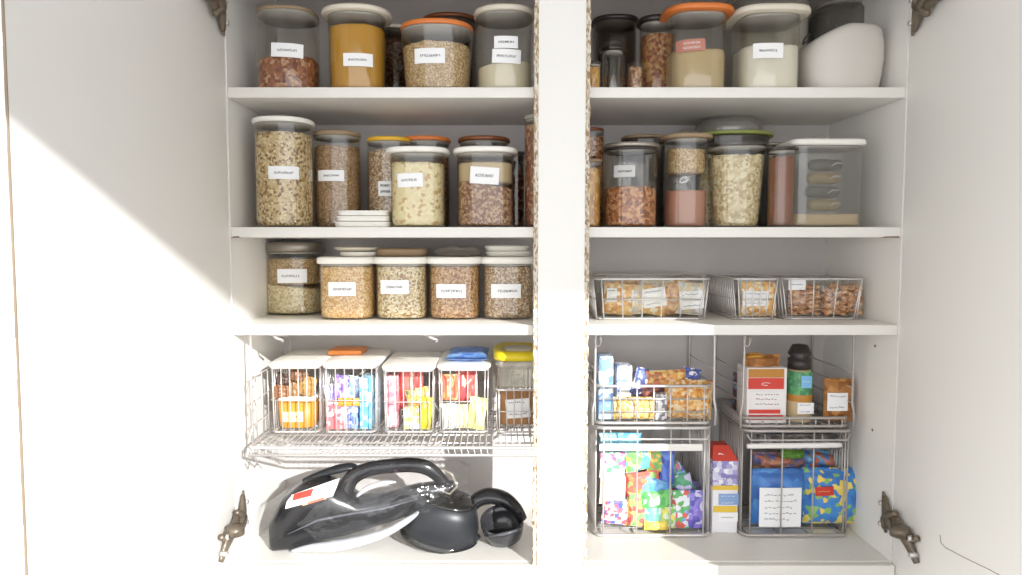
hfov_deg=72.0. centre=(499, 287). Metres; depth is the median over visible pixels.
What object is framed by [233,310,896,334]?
shelf
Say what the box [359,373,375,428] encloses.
carton
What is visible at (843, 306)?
cracker
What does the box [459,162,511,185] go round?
powder
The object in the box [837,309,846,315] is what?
cracker
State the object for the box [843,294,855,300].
cracker
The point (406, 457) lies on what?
plastic bag
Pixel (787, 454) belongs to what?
packet
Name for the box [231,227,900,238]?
shelf
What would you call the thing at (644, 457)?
snack packet
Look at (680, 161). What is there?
flakes
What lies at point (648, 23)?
storage jar
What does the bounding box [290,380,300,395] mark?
packet
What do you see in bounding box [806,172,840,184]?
wrapped bundle
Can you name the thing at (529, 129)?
nuts
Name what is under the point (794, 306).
cracker
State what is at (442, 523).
kettle
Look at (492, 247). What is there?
plastic tray
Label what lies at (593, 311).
wire basket
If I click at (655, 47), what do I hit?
nuts
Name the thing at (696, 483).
snack packet
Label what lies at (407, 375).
packet
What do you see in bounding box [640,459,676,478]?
snack packet
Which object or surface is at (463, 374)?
packet
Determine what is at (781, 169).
flakes
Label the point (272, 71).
nuts
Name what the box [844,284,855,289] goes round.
cracker
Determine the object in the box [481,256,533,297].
storage jar
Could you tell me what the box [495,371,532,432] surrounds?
wire basket
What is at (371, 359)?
wire basket
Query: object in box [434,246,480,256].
packet
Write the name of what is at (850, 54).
pitcher
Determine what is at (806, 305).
cracker
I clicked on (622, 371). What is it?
carton
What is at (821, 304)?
cracker
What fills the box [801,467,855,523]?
snack bag
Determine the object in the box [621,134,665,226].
storage jar
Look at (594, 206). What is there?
pasta
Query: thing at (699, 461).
wire basket
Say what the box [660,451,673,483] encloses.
snack packet
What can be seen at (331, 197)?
grain
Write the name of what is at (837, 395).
packet
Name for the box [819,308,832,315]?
cracker
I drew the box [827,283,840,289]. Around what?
cracker
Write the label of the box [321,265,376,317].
grain
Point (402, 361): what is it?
wire basket
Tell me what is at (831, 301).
cracker
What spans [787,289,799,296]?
cracker
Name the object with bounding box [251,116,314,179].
storage jar
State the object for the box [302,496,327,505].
print
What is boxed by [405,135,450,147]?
storage jar
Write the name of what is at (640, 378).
packet
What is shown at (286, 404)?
tub
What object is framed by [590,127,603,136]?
storage jar
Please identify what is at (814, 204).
wrapped bundle
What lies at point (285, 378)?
packet
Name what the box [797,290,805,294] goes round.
cracker
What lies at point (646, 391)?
packet
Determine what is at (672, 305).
snack packet
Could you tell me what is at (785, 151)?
storage jar
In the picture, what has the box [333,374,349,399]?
packet
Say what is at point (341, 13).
storage jar
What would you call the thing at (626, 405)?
bag
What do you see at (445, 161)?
grain
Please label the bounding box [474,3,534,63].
storage jar
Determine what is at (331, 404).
carton
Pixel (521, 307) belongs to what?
grain
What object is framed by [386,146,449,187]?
storage jar
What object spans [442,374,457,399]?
packet
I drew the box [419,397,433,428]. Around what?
packet
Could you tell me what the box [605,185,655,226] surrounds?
almond pieces
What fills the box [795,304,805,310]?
cracker
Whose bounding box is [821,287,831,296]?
cracker
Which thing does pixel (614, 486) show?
snack packet
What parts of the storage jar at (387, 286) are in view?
lid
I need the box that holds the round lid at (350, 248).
[334,246,378,251]
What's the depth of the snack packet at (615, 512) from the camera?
1.41 m
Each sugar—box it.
[629,66,641,86]
[732,45,797,86]
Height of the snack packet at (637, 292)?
0.063 m
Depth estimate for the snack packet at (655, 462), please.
1.42 m
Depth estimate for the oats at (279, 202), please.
1.28 m
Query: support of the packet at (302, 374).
on the packet at (310, 380)
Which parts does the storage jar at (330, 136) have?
lid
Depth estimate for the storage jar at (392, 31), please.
1.41 m
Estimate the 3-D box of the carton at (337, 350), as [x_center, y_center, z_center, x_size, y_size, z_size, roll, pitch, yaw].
[-0.316,0.131,1.466,0.068,0.009,0.070,0,3,0]
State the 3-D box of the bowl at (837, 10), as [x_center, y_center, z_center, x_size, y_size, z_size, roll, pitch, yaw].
[0.701,-0.479,1.449,0.127,0.224,0.127,0,3,0]
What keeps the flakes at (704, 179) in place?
in the storage jar
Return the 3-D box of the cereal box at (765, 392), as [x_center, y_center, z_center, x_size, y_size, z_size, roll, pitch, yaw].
[0.529,0.199,1.421,0.079,0.138,0.063,0,3,0]
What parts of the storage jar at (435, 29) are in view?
lid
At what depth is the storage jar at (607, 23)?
1.40 m
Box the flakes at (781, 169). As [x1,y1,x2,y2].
[768,156,793,225]
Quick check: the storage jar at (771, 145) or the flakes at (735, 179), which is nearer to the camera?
the flakes at (735, 179)
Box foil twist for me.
[675,175,691,184]
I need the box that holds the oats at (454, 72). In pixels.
[403,40,470,86]
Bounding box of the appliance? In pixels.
[269,458,456,551]
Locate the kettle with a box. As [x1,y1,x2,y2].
[399,489,478,553]
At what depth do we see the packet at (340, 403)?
1.35 m
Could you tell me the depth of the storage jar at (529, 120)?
1.30 m
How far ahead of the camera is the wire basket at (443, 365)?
1.35 m
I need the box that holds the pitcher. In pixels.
[797,23,884,86]
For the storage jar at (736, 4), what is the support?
on the pantry cabinet
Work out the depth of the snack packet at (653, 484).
1.41 m
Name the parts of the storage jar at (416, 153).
lid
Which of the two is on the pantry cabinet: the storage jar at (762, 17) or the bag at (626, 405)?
the storage jar at (762, 17)
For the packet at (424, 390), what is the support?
on the carton at (407, 410)
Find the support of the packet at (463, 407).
in the wire basket at (443, 365)
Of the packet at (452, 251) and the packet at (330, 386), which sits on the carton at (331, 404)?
the packet at (330, 386)
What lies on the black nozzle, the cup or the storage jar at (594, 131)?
the cup
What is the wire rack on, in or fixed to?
hanging from the pantry cabinet
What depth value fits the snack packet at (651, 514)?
1.41 m
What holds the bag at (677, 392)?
in the wire basket at (592, 385)
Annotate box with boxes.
[709,441,738,532]
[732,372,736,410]
[736,352,786,422]
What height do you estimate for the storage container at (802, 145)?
0.175 m
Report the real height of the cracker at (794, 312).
0.016 m
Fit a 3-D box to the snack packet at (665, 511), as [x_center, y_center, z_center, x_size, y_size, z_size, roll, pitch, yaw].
[0.339,0.461,1.418,0.035,0.051,0.023,0,3,0]
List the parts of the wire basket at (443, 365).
lid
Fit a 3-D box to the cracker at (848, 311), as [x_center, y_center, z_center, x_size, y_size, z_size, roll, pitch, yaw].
[0.682,0.047,1.376,0.015,0.011,0.026,0,3,0]
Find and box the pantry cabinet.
[0,0,1021,574]
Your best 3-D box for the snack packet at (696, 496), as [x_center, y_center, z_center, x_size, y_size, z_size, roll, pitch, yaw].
[0.392,0.448,1.421,0.044,0.080,0.022,0,3,0]
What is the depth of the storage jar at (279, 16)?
1.27 m
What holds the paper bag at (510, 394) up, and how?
in the wire basket at (498, 411)
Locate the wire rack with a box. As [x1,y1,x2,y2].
[246,335,537,467]
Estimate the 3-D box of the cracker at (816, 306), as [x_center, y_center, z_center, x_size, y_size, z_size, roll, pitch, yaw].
[0.615,0.037,1.375,0.017,0.016,0.027,0,3,0]
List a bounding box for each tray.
[334,222,393,226]
[336,216,392,221]
[338,210,391,216]
[484,245,528,250]
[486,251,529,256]
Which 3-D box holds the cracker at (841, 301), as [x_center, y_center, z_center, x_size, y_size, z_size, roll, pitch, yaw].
[0.668,0.028,1.375,0.016,0.009,0.027,0,3,0]
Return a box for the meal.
[329,23,384,86]
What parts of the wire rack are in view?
frame, rack frame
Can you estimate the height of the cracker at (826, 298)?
0.016 m
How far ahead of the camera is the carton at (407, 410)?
1.36 m
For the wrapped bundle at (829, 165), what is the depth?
1.31 m
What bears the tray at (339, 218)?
on the tray at (338, 224)
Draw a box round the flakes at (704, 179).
[699,154,715,226]
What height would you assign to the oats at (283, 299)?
0.062 m
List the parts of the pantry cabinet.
door, panel, panel, panel, rail, panel, door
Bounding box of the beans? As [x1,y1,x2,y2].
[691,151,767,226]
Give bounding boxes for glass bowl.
[694,116,762,132]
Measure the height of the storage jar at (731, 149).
0.155 m
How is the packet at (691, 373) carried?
in the wire basket at (592, 385)
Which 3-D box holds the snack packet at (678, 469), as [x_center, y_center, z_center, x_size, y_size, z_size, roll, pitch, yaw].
[0.367,0.401,1.449,0.084,0.091,0.021,0,3,0]
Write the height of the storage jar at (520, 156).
0.155 m
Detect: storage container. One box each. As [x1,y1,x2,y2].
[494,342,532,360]
[775,139,865,152]
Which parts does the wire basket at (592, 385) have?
rail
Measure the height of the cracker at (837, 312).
0.015 m
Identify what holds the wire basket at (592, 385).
on the wire basket at (699, 461)
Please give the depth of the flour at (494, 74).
1.27 m
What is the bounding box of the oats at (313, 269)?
[268,257,320,284]
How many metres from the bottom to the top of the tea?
0.057 m
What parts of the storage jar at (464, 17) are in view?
lid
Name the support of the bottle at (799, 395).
in the wire basket at (734, 415)
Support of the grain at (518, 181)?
in the storage jar at (520, 156)
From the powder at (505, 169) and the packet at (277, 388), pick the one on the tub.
the packet at (277, 388)
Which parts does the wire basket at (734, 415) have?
rail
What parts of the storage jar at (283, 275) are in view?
lid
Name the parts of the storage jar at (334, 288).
lid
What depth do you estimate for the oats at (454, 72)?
1.27 m
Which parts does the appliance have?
loop handle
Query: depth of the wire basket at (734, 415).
1.38 m
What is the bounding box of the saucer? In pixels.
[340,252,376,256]
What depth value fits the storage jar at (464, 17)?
1.39 m
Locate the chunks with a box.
[392,162,444,225]
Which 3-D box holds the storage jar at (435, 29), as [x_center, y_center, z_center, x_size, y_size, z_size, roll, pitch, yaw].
[-0.117,-0.421,1.317,0.139,0.124,0.139,0,3,0]
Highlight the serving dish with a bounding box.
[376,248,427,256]
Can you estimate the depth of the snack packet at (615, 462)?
1.41 m
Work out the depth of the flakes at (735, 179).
1.29 m
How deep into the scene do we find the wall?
1.62 m
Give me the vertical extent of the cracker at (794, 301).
0.013 m
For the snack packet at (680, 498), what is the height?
0.078 m
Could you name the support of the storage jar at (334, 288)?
on the pantry cabinet
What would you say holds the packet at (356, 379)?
on the carton at (350, 408)
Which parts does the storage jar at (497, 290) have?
lid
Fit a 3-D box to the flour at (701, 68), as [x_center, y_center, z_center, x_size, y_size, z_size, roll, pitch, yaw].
[0.365,-0.399,1.318,0.099,0.073,0.099,0,3,0]
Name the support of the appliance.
in the plastic bag at (406, 457)
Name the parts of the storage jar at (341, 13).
lid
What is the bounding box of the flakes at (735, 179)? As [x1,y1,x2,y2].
[709,154,763,225]
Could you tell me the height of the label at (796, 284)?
0.072 m
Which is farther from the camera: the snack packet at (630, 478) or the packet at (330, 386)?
the snack packet at (630, 478)
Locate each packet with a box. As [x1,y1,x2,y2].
[271,384,290,398]
[273,371,290,385]
[290,369,308,381]
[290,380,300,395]
[296,376,317,396]
[323,383,334,399]
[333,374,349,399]
[338,398,359,405]
[348,375,359,397]
[398,372,423,408]
[405,386,428,406]
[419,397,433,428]
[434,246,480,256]
[441,402,458,428]
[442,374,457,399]
[446,346,488,360]
[455,371,477,400]
[457,404,468,427]
[466,396,486,429]
[599,451,625,476]
[599,475,625,503]
[600,432,641,451]
[601,282,635,315]
[601,499,627,524]
[610,280,638,284]
[622,443,651,472]
[624,470,658,496]
[625,470,639,498]
[625,491,644,525]
[626,284,648,315]
[629,366,652,395]
[639,476,668,493]
[640,281,670,286]
[640,284,668,316]
[640,387,663,396]
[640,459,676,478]
[640,489,671,507]
[644,520,667,529]
[645,508,661,521]
[646,369,685,384]
[647,451,662,471]
[659,461,697,489]
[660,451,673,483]
[662,504,675,527]
[664,283,679,314]
[670,280,702,283]
[672,490,690,527]
[674,472,692,489]
[675,281,704,315]
[683,366,701,379]
[688,490,702,527]
[692,481,700,489]
[737,280,768,312]
[740,282,775,315]
[780,449,803,458]
[823,378,851,420]
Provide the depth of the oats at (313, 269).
1.44 m
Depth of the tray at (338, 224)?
1.27 m
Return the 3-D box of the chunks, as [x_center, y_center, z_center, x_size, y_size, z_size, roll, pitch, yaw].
[-0.152,-0.173,1.312,0.095,0.116,0.095,0,3,0]
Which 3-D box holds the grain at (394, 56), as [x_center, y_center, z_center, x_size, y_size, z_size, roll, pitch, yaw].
[-0.217,-0.436,1.451,0.094,0.131,0.094,0,3,0]
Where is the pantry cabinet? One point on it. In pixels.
(134, 257)
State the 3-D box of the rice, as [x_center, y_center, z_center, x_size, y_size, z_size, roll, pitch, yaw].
[0.605,-0.128,1.340,0.124,0.022,0.089,0,3,0]
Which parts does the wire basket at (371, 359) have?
lid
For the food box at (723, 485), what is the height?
0.174 m
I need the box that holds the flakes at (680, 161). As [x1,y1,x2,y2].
[667,148,704,175]
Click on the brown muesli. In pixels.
(468, 307)
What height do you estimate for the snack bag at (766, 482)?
0.115 m
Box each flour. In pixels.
[478,61,530,86]
[666,48,723,86]
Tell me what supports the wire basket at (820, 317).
on the pantry cabinet
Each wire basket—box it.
[269,349,337,432]
[323,349,390,432]
[382,351,441,432]
[437,351,491,432]
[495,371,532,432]
[587,412,710,536]
[588,274,709,319]
[588,335,716,424]
[707,274,778,319]
[712,335,854,428]
[719,409,850,536]
[753,274,863,319]
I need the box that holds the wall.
[0,388,8,574]
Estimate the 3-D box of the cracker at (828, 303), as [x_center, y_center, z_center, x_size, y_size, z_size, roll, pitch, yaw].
[0.638,0.028,1.374,0.018,0.016,0.025,0,3,0]
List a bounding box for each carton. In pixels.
[326,401,347,428]
[328,346,367,354]
[348,406,359,428]
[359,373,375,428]
[386,372,400,426]
[404,405,419,428]
[596,353,612,418]
[613,362,631,407]
[654,392,666,419]
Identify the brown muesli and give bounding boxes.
[430,266,478,317]
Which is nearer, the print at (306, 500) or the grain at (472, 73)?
the print at (306, 500)
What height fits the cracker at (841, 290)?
0.012 m
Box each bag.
[277,457,468,544]
[500,391,532,424]
[613,397,654,418]
[665,378,712,418]
[751,468,804,526]
[752,451,803,467]
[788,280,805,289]
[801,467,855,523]
[803,450,838,466]
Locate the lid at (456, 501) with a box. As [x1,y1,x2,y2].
[420,489,475,511]
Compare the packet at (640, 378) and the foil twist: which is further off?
the packet at (640, 378)
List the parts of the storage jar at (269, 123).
lid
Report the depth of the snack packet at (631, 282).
1.43 m
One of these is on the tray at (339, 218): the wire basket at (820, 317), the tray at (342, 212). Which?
the tray at (342, 212)
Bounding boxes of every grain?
[314,145,360,226]
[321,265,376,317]
[368,150,409,226]
[384,38,410,86]
[409,157,448,226]
[461,159,506,226]
[464,43,475,86]
[484,266,531,317]
[505,175,532,226]
[589,136,603,226]
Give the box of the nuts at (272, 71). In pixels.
[258,56,318,86]
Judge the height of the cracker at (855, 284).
0.017 m
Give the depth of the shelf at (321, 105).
1.30 m
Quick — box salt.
[664,190,705,226]
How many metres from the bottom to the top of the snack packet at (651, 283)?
0.063 m
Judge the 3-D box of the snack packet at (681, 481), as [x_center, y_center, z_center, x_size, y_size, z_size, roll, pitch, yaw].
[0.373,0.401,1.433,0.045,0.048,0.022,0,3,0]
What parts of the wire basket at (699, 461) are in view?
label strip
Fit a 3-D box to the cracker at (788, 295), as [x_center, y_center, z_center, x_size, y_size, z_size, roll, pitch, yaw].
[0.573,0.018,1.374,0.017,0.017,0.028,0,3,0]
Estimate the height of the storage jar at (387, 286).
0.120 m
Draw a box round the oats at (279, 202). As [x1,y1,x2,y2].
[255,131,312,226]
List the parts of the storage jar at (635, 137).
lid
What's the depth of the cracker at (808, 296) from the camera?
1.37 m
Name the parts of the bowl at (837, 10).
lid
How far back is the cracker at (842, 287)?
1.36 m
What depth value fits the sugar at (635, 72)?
1.27 m
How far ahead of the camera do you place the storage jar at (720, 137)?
1.40 m
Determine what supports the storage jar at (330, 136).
on the pantry cabinet
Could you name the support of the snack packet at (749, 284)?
in the wire basket at (731, 311)
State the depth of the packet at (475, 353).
1.39 m
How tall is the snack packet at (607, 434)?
0.042 m
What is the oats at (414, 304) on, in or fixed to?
in the storage jar at (387, 286)
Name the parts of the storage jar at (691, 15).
lid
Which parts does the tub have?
lid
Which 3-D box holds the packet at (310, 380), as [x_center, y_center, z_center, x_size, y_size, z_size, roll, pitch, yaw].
[-0.379,0.193,1.379,0.037,0.048,0.031,2,4,34]
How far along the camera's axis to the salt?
1.31 m
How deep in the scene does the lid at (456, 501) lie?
1.34 m
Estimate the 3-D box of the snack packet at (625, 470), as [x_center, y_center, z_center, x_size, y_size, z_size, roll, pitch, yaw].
[0.254,0.409,1.472,0.081,0.145,0.054,0,3,0]
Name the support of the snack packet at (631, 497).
in the wire basket at (699, 461)
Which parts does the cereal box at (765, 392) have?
red panel, red panel, red panel, golden panel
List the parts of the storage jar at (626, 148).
lid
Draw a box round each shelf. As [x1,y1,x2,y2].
[228,87,905,124]
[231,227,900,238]
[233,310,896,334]
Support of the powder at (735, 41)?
in the storage jar at (736, 4)
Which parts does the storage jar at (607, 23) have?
lid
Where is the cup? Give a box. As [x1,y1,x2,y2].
[480,505,523,547]
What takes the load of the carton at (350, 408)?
in the wire basket at (371, 359)
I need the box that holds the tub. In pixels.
[277,391,318,427]
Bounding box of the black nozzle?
[471,487,526,547]
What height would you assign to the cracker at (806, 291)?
0.009 m
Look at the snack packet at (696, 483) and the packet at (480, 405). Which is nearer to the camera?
the packet at (480, 405)
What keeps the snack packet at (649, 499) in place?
in the wire basket at (699, 461)
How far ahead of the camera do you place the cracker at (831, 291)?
1.37 m
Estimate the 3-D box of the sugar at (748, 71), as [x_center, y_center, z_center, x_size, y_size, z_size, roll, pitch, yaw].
[0.495,-0.402,1.318,0.103,0.080,0.103,0,3,0]
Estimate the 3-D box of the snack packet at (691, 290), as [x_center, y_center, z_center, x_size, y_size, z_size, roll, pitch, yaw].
[0.372,0.021,1.375,0.062,0.068,0.033,0,3,0]
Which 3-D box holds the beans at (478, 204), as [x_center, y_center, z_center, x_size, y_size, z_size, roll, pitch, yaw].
[-0.027,-0.156,1.313,0.101,0.082,0.101,0,3,0]
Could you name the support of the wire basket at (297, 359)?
on the wire rack
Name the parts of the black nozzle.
arched handle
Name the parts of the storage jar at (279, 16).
lid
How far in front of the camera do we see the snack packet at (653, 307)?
1.36 m
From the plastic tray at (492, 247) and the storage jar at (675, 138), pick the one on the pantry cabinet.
the storage jar at (675, 138)
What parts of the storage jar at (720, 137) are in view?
lid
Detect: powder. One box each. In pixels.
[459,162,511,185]
[725,21,806,86]
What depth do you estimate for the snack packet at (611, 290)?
1.36 m
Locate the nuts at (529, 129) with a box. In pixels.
[525,124,533,225]
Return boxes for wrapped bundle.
[803,186,839,197]
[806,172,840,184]
[807,199,840,210]
[808,159,842,171]
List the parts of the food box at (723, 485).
panel, panel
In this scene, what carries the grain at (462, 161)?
in the storage jar at (475, 140)
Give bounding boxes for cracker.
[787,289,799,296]
[787,294,798,299]
[787,299,798,303]
[787,303,798,309]
[787,307,797,315]
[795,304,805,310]
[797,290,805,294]
[797,299,805,304]
[802,294,812,300]
[803,290,812,293]
[804,304,811,309]
[810,304,819,310]
[819,303,832,309]
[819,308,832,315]
[820,294,832,301]
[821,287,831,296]
[821,299,831,305]
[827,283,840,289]
[828,289,840,294]
[830,298,839,305]
[831,308,839,314]
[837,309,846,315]
[838,284,848,289]
[838,289,847,294]
[838,299,847,303]
[838,304,847,310]
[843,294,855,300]
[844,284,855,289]
[845,290,853,296]
[845,309,854,313]
[852,283,863,291]
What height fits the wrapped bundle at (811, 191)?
0.024 m
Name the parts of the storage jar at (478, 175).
lid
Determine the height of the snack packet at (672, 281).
0.070 m
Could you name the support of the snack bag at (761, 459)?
in the wire basket at (732, 435)
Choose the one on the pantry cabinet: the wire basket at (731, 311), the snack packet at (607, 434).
the wire basket at (731, 311)
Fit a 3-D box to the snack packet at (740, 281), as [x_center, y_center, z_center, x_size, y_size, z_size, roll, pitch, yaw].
[0.518,0.018,1.424,0.074,0.067,0.033,0,3,0]
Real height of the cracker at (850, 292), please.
0.018 m
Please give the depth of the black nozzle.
1.38 m
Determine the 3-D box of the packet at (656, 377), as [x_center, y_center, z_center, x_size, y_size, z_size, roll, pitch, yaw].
[0.336,0.183,1.423,0.083,0.037,0.035,0,3,0]
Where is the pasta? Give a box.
[589,168,599,225]
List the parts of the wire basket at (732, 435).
label strip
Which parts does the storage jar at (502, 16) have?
lid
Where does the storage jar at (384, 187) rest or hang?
on the pantry cabinet
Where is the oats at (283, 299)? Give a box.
[267,283,321,313]
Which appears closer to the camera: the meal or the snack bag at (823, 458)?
the meal
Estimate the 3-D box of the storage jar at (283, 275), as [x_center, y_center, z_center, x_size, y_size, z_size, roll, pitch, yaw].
[-0.433,-0.021,1.486,0.124,0.150,0.125,0,3,0]
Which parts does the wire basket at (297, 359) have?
lid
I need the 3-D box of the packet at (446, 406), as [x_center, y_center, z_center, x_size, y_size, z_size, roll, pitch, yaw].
[-0.097,0.249,1.368,0.036,0.054,0.024,0,3,0]
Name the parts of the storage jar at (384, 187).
lid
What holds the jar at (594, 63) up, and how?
on the pantry cabinet
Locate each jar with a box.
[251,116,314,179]
[256,5,318,58]
[265,242,323,282]
[313,130,360,180]
[316,256,377,295]
[321,3,391,66]
[367,136,411,195]
[374,256,428,293]
[382,24,403,38]
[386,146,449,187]
[400,18,472,63]
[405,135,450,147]
[423,12,477,69]
[427,256,480,297]
[453,146,517,184]
[458,135,509,145]
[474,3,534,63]
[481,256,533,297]
[507,151,524,160]
[525,118,533,123]
[589,158,602,165]
[590,60,600,66]
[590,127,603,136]
[591,14,637,42]
[602,141,659,177]
[603,45,622,56]
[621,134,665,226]
[636,14,670,31]
[659,2,733,53]
[660,133,712,144]
[691,130,773,226]
[708,145,765,153]
[723,3,810,58]
[730,0,807,10]
[759,142,783,149]
[765,146,795,154]
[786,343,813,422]
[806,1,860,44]
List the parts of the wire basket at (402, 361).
lid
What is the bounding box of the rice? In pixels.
[780,214,858,226]
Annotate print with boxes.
[292,488,313,500]
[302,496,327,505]
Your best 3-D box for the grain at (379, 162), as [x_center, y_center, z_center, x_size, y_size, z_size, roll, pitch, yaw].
[-0.219,-0.195,1.401,0.083,0.149,0.083,0,3,0]
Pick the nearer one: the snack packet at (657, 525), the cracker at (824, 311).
the cracker at (824, 311)
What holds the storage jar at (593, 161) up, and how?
on the pantry cabinet
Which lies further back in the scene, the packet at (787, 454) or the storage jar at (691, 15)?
the packet at (787, 454)
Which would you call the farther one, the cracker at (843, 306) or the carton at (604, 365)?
the carton at (604, 365)
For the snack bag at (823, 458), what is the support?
in the wire basket at (732, 435)
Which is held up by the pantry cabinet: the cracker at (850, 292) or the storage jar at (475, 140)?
the storage jar at (475, 140)
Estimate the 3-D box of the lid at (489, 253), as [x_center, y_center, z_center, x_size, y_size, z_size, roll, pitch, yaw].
[0.016,-0.068,1.419,0.089,0.011,0.080,0,3,0]
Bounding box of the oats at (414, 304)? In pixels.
[377,266,427,317]
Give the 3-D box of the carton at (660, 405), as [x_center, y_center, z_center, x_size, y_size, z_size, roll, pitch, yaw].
[0.320,0.237,1.405,0.022,0.053,0.020,0,3,0]
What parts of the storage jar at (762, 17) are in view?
lid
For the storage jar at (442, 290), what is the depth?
1.34 m
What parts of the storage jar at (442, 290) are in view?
lid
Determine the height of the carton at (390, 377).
0.102 m
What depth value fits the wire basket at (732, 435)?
1.40 m
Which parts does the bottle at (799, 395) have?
lid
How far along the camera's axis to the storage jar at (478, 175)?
1.26 m
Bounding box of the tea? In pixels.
[600,74,628,86]
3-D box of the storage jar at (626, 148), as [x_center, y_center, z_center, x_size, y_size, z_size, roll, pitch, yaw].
[0.245,-0.190,1.321,0.109,0.154,0.109,0,3,0]
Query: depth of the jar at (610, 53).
1.29 m

